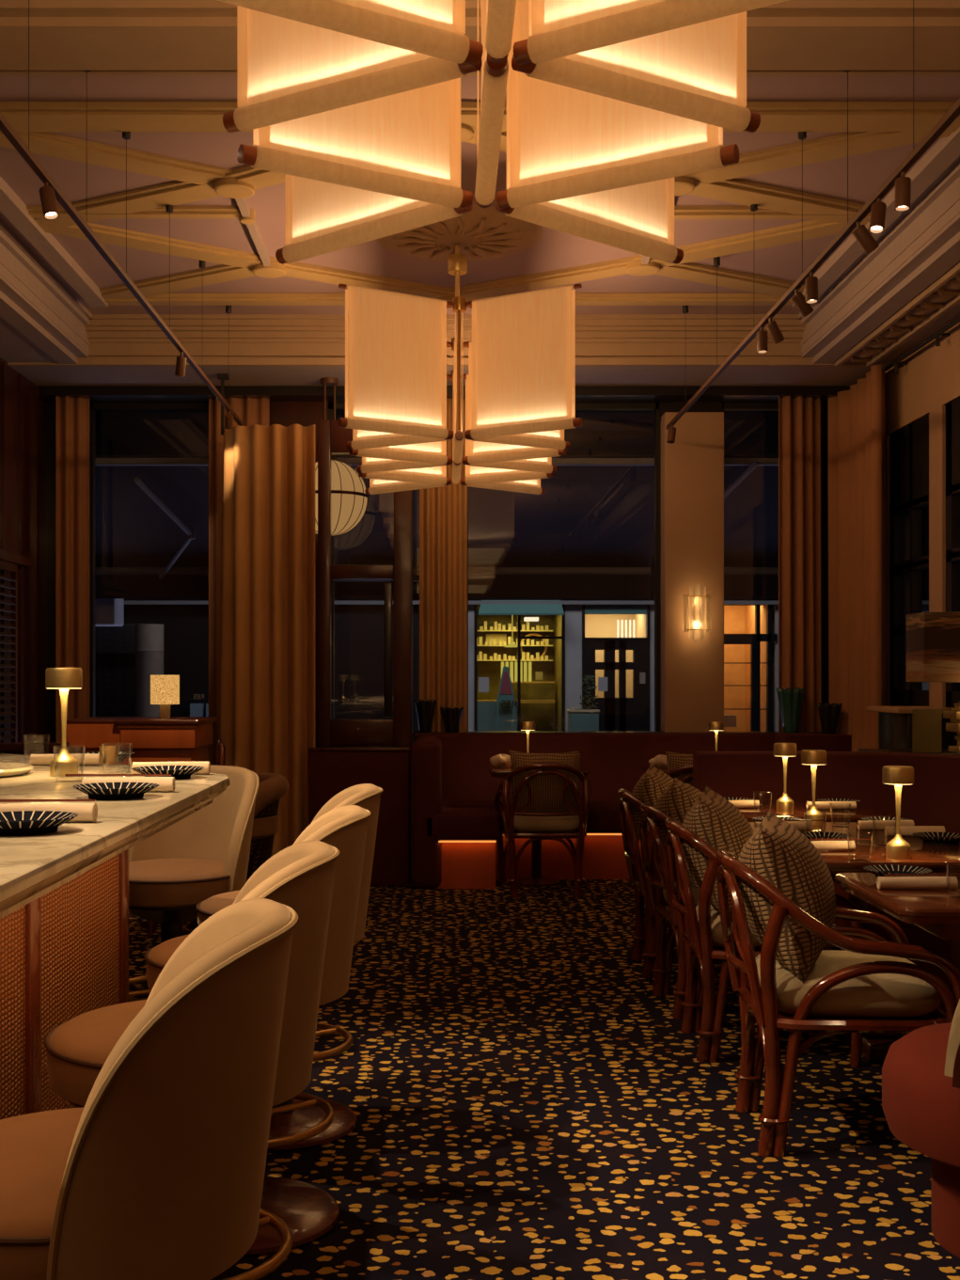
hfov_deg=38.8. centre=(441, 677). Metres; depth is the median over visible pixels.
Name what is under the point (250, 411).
curtain
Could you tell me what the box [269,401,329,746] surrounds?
trim
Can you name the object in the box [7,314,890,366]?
trim
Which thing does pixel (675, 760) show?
throw pillow
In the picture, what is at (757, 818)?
plate
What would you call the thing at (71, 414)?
curtain
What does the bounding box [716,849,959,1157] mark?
rattan armchair
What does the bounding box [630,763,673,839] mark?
throw pillow
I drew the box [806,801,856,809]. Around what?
napkin
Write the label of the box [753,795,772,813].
tumbler
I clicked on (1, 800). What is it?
chopstick
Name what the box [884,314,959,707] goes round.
wall
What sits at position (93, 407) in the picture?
window
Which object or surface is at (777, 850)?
throw pillow
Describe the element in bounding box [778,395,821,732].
curtain
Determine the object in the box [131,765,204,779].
plate
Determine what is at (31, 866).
countertop
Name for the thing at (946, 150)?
trim
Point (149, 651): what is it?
column
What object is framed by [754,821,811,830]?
napkin
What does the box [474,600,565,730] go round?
shop window
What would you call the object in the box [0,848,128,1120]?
bar counter
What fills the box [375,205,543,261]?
ceiling medallion
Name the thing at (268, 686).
curtain
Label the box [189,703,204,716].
notice board
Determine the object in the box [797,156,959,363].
trim
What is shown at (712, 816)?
throw pillow
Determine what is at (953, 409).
window
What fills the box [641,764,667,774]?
dining table
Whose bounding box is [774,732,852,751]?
trim
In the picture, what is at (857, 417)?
curtain
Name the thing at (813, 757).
table lamp
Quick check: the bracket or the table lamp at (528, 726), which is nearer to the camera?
the table lamp at (528, 726)
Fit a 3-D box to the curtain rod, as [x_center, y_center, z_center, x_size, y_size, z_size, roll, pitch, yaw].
[2.828,-1.917,7.400,0.084,0.094,3.800,0,0,0]
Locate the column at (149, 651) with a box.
[134,623,164,716]
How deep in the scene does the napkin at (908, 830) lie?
4.88 m
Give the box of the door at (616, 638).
[582,604,649,730]
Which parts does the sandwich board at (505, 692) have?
leg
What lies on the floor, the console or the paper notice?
the console
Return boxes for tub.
[568,709,599,730]
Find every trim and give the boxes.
[0,101,959,305]
[0,126,959,307]
[0,219,92,363]
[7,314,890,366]
[36,385,850,402]
[124,600,929,604]
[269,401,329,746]
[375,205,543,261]
[412,730,821,738]
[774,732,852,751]
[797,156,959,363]
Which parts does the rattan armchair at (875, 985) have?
frame, arm rail, seat frame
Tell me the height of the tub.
0.927 m
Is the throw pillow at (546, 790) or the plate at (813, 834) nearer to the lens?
the plate at (813, 834)
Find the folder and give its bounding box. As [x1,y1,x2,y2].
[912,709,941,752]
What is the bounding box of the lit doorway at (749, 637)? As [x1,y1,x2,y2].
[724,604,777,730]
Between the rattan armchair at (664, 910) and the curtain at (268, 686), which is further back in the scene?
the curtain at (268, 686)
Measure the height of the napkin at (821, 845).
0.036 m
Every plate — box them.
[0,810,78,836]
[72,782,158,800]
[77,751,134,762]
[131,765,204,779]
[725,797,753,800]
[752,816,800,821]
[801,831,851,840]
[816,798,860,803]
[860,816,911,821]
[863,864,932,878]
[912,831,959,844]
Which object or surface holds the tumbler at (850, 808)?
on the dining table at (876, 1046)
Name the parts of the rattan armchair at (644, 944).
arm rail, frame, seat frame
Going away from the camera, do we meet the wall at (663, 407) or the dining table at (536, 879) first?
the dining table at (536, 879)
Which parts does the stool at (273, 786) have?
leg, seat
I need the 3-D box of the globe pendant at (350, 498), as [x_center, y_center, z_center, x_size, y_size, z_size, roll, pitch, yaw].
[-0.755,-1.471,9.150,0.536,1.059,0.536,0,0,0]
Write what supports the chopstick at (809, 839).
on the napkin at (821, 845)
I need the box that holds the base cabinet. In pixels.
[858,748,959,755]
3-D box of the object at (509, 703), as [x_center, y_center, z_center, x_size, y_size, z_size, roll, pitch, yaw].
[0.473,0.189,9.652,0.109,0.052,0.002,0,0,0]
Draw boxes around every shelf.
[477,621,553,661]
[477,681,555,703]
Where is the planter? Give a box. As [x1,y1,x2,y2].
[567,674,600,730]
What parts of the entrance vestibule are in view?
panel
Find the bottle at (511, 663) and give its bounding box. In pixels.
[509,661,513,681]
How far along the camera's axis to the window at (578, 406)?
9.63 m
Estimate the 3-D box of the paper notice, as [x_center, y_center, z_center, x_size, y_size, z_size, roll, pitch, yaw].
[0.522,0.094,16.971,0.129,0.188,0.006,0,0,0]
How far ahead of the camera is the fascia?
17.00 m
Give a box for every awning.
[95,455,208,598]
[477,600,564,615]
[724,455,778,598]
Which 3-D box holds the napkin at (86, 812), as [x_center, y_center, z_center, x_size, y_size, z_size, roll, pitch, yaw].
[-0.730,0.245,2.470,0.206,0.036,0.036,0,0,2]
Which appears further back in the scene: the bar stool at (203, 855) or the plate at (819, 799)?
the plate at (819, 799)
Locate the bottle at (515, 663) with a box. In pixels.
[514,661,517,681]
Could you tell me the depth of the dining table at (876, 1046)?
4.64 m
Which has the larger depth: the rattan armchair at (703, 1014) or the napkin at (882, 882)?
the rattan armchair at (703, 1014)
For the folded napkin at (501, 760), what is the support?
on the dining table at (536, 879)
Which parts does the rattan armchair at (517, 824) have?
seat frame, frame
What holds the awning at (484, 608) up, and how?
attached to the shop window at (529, 640)
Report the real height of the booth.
0.948 m
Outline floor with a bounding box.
[128,879,959,1279]
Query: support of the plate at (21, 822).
on the countertop at (31, 866)
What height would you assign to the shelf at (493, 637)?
0.535 m
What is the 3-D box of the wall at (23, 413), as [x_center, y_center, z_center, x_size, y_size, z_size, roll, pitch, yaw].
[-2.850,-0.550,3.770,0.260,3.700,11.940,0,0,0]
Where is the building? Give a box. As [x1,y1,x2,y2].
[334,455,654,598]
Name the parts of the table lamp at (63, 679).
stem, lamp shade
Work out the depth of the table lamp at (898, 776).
4.29 m
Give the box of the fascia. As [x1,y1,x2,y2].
[95,410,929,605]
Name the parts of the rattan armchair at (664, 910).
arm rail, frame, seat frame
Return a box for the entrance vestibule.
[317,419,412,880]
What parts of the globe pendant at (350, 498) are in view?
hanging rod, globe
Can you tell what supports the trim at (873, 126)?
attached to the ceiling at (78, 181)
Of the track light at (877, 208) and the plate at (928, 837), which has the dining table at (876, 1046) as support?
the plate at (928, 837)
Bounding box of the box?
[95,598,124,626]
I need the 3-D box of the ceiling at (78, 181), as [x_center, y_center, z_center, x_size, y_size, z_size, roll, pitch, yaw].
[0.045,-2.340,3.400,6.050,0.120,11.200,0,0,0]
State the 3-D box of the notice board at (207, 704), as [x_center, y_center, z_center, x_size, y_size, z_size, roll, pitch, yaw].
[-2.890,0.545,16.990,0.082,0.434,0.100,0,0,0]
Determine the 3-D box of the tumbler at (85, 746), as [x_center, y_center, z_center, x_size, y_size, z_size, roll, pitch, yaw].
[-0.940,0.218,3.440,0.079,0.090,0.079,0,0,-8]
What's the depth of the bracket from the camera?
9.00 m
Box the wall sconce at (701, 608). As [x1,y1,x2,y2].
[682,584,712,642]
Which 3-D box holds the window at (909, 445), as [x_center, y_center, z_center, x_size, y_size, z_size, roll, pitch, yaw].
[2.920,-0.580,8.415,0.060,1.960,0.770,0,0,0]
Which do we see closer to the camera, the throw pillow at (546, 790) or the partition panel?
the throw pillow at (546, 790)
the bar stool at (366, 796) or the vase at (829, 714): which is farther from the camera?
the vase at (829, 714)
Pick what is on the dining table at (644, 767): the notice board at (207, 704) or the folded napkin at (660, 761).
the folded napkin at (660, 761)
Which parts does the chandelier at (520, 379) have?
shade panel, shade panel, shade panel, shade panel, shade panel, shade panel, spine panel, upright rod, stem, spine panel, hub frame, upright rod, shade panel, shade panel, shade panel, shade panel, shade panel, shade panel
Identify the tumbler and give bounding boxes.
[53,745,85,782]
[101,742,132,777]
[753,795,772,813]
[830,807,851,827]
[847,832,873,861]
[872,820,896,846]
[945,861,959,899]
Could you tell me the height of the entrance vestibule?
2.950 m
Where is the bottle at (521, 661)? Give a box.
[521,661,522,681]
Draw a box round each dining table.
[487,764,590,885]
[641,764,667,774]
[737,802,894,923]
[748,821,959,1062]
[835,872,959,940]
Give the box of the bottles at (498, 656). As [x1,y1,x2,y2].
[486,633,542,679]
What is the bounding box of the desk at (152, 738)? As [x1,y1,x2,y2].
[66,716,216,765]
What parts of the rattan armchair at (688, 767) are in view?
frame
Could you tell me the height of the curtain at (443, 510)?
3.240 m
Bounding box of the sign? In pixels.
[523,616,538,621]
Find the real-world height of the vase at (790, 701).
0.308 m
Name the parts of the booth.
backrest, seat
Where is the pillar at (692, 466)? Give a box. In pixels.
[661,411,724,731]
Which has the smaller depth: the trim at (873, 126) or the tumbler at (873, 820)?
the tumbler at (873, 820)
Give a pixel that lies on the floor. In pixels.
(524, 1100)
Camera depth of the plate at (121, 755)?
4.23 m
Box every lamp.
[45,667,82,776]
[150,675,179,718]
[520,721,536,752]
[709,721,724,751]
[774,742,796,810]
[801,749,826,825]
[882,765,914,858]
[906,612,959,753]
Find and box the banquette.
[410,732,775,888]
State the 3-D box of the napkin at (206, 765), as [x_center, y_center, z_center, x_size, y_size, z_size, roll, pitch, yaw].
[-0.730,0.245,3.680,0.206,0.036,0.036,0,0,-1]
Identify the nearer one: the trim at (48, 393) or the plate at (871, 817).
the plate at (871, 817)
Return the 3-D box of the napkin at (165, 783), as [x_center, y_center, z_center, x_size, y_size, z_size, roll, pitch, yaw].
[-0.715,0.245,3.115,0.206,0.036,0.036,0,0,0]
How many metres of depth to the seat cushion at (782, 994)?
3.68 m
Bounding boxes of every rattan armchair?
[494,762,591,898]
[617,788,665,978]
[639,803,699,1019]
[664,817,863,1067]
[666,763,693,783]
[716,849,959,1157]
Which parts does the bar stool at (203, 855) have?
seat, backrest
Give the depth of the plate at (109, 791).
2.94 m
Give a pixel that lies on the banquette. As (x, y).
(456, 822)
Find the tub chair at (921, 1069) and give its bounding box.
[882,999,959,1258]
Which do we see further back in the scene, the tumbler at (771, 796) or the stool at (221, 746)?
the stool at (221, 746)
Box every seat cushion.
[514,815,579,832]
[663,884,699,907]
[695,904,837,949]
[755,949,942,1017]
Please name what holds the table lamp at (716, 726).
on the dining table at (644, 767)
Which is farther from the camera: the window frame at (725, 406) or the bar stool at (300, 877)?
the window frame at (725, 406)
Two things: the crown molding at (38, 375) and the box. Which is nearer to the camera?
the crown molding at (38, 375)
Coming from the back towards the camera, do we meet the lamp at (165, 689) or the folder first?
the lamp at (165, 689)
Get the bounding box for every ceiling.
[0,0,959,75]
[0,75,959,314]
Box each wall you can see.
[0,357,47,742]
[47,402,828,742]
[95,604,929,743]
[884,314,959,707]
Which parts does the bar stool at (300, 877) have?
seat, backrest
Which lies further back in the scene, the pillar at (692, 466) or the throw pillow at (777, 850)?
the pillar at (692, 466)
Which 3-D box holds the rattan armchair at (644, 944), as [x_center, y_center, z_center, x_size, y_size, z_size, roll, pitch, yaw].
[1.105,0.902,6.090,0.627,0.802,0.587,0,0,1]
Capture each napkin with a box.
[0,803,97,822]
[30,753,101,765]
[81,776,175,791]
[131,761,210,774]
[489,753,511,767]
[648,754,667,768]
[728,800,759,807]
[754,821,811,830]
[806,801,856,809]
[810,840,855,851]
[857,820,915,829]
[876,876,958,889]
[884,825,945,836]
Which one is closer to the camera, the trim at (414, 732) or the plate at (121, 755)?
the plate at (121, 755)
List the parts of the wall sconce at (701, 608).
glass rod, glass rod, glass rod, glass rod, glass rod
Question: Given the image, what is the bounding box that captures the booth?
[693,751,959,994]
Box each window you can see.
[89,403,208,716]
[329,403,419,718]
[467,403,661,730]
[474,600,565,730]
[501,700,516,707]
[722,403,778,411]
[889,414,929,706]
[946,397,959,707]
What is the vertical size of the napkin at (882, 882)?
0.036 m
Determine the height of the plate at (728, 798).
0.026 m
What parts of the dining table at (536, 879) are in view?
post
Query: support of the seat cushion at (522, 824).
on the rattan armchair at (517, 824)
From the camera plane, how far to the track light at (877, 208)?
5.00 m
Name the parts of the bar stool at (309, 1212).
seat, backrest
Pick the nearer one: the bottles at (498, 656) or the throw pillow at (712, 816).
the throw pillow at (712, 816)
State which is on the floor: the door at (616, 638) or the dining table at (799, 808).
the dining table at (799, 808)
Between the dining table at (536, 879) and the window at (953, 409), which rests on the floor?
the dining table at (536, 879)
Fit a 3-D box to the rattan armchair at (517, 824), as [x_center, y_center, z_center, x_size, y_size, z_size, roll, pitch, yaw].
[0.615,0.902,8.260,0.587,0.802,0.627,0,0,0]
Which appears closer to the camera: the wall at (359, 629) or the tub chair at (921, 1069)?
the tub chair at (921, 1069)
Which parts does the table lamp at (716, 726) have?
stem, lamp shade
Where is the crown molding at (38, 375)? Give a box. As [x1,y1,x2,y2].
[11,366,884,385]
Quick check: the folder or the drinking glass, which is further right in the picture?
the folder
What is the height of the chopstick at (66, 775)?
0.007 m
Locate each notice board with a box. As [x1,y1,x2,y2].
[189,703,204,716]
[205,703,208,716]
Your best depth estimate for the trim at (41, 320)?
7.86 m
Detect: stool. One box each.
[0,898,298,1279]
[44,840,339,1279]
[128,765,259,1001]
[143,805,371,1257]
[146,738,225,936]
[182,773,288,934]
[196,783,382,1152]
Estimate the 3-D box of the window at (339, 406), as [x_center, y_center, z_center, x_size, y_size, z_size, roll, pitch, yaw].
[-0.325,-0.627,9.665,0.950,2.615,0.070,0,0,0]
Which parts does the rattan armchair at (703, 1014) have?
frame, seat frame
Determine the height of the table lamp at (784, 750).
0.288 m
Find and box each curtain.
[55,396,89,751]
[208,397,269,765]
[220,424,316,856]
[419,398,467,731]
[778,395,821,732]
[827,363,886,751]
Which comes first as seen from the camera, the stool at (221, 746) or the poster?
the stool at (221, 746)
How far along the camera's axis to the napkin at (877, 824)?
5.09 m
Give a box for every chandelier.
[217,0,789,264]
[337,245,583,494]
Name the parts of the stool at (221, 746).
leg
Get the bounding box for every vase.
[414,699,436,732]
[440,706,463,732]
[776,687,805,733]
[816,702,842,733]
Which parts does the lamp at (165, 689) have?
lamp shade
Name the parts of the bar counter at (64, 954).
woven panel, woven panel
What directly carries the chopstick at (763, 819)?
on the napkin at (799, 825)
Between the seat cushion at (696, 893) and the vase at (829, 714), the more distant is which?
the vase at (829, 714)
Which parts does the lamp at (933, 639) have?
lamp shade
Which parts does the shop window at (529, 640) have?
panel, pendant shade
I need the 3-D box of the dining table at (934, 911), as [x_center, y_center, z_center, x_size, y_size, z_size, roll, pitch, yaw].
[1.535,0.935,3.675,0.800,0.730,0.620,0,0,0]
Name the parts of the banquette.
arm, seat, backrest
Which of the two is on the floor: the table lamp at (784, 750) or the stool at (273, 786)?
the stool at (273, 786)
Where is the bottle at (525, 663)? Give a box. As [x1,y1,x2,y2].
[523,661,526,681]
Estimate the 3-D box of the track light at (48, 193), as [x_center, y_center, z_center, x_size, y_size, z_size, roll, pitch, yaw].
[-1.290,-1.893,4.730,0.104,0.773,8.660,0,0,0]
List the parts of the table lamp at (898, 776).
lamp shade, stem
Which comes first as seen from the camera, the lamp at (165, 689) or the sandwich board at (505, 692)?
the lamp at (165, 689)
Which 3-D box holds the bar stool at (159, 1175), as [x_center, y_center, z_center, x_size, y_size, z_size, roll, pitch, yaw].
[-0.463,0.807,1.832,0.537,0.985,0.537,0,0,-4]
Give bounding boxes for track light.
[0,0,245,429]
[666,0,959,443]
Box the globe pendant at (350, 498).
[315,377,369,537]
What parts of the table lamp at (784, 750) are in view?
stem, lamp shade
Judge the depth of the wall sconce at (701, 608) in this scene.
9.35 m
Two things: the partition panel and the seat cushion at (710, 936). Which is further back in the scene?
the partition panel
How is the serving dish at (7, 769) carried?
on the countertop at (31, 866)
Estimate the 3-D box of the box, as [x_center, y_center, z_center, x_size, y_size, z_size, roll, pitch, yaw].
[-2.985,-0.785,11.925,0.330,0.670,0.350,0,0,0]
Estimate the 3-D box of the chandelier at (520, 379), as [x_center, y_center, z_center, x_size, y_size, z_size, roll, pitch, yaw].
[0.080,-1.678,7.105,1.082,1.163,2.258,0,0,0]
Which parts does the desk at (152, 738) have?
panel, cornice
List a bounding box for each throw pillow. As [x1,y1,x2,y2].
[509,750,581,812]
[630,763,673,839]
[653,777,702,884]
[665,751,693,786]
[679,786,753,921]
[735,809,836,982]
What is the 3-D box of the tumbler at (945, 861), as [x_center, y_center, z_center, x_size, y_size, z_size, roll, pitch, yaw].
[1.345,0.525,3.530,0.079,0.090,0.079,0,0,-37]
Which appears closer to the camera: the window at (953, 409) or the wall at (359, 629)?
the window at (953, 409)
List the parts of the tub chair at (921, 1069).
seat, backrest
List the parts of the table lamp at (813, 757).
stem, lamp shade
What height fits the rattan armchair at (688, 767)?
0.802 m
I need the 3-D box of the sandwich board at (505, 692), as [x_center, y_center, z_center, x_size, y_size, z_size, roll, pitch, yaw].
[0.791,0.596,16.887,0.230,1.449,0.026,0,0,0]
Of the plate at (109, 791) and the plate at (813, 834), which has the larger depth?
the plate at (813, 834)
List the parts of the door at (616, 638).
transom frame, name plate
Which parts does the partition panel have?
cap rail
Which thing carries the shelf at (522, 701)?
attached to the shop window at (529, 640)
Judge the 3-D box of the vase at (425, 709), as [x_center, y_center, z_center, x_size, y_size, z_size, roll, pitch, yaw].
[-0.115,0.268,9.442,0.156,0.224,0.154,0,0,0]
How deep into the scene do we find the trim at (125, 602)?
16.92 m
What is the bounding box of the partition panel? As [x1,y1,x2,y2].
[307,746,410,885]
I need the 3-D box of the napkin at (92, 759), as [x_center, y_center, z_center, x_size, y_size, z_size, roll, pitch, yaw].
[-1.120,0.245,4.060,0.206,0.036,0.037,0,0,1]
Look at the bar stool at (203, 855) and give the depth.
4.58 m
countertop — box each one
[0,753,229,918]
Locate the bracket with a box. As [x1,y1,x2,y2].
[217,373,229,435]
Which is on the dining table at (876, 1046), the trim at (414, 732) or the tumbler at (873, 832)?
the tumbler at (873, 832)
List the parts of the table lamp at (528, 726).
stem, lamp shade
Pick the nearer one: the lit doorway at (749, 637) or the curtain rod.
the curtain rod
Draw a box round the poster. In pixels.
[500,671,511,694]
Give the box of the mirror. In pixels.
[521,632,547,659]
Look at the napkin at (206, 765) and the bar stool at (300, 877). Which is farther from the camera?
the napkin at (206, 765)
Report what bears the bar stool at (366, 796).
on the floor
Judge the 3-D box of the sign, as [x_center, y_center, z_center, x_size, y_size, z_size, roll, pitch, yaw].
[1.143,-0.739,17.400,0.176,0.047,0.200,0,0,0]
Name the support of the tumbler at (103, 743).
on the countertop at (31, 866)
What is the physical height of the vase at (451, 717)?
0.174 m
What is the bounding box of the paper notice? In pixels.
[478,677,489,692]
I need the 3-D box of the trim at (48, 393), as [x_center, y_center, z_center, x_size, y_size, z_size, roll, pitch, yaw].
[0.045,-1.966,9.477,5.650,0.063,0.235,0,0,0]
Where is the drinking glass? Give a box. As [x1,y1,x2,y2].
[98,745,119,765]
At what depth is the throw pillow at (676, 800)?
5.25 m
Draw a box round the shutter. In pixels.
[0,560,17,742]
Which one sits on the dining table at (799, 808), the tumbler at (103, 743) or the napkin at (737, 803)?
the napkin at (737, 803)
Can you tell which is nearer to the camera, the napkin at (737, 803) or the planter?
the napkin at (737, 803)
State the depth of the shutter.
8.66 m
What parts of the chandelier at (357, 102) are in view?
shade panel, shade panel, shade panel, shade panel, spine panel, shade panel, shade panel, shade panel, shade panel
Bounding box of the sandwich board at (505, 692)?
[496,666,515,730]
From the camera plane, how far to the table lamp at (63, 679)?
3.60 m
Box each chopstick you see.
[0,799,95,802]
[64,774,171,776]
[762,819,825,821]
[808,838,872,840]
[884,873,959,876]
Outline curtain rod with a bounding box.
[884,316,959,374]
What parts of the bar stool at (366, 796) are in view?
seat, backrest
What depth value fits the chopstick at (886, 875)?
3.66 m
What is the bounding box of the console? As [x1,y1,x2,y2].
[867,706,957,748]
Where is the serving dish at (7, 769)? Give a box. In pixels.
[0,761,33,777]
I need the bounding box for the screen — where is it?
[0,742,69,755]

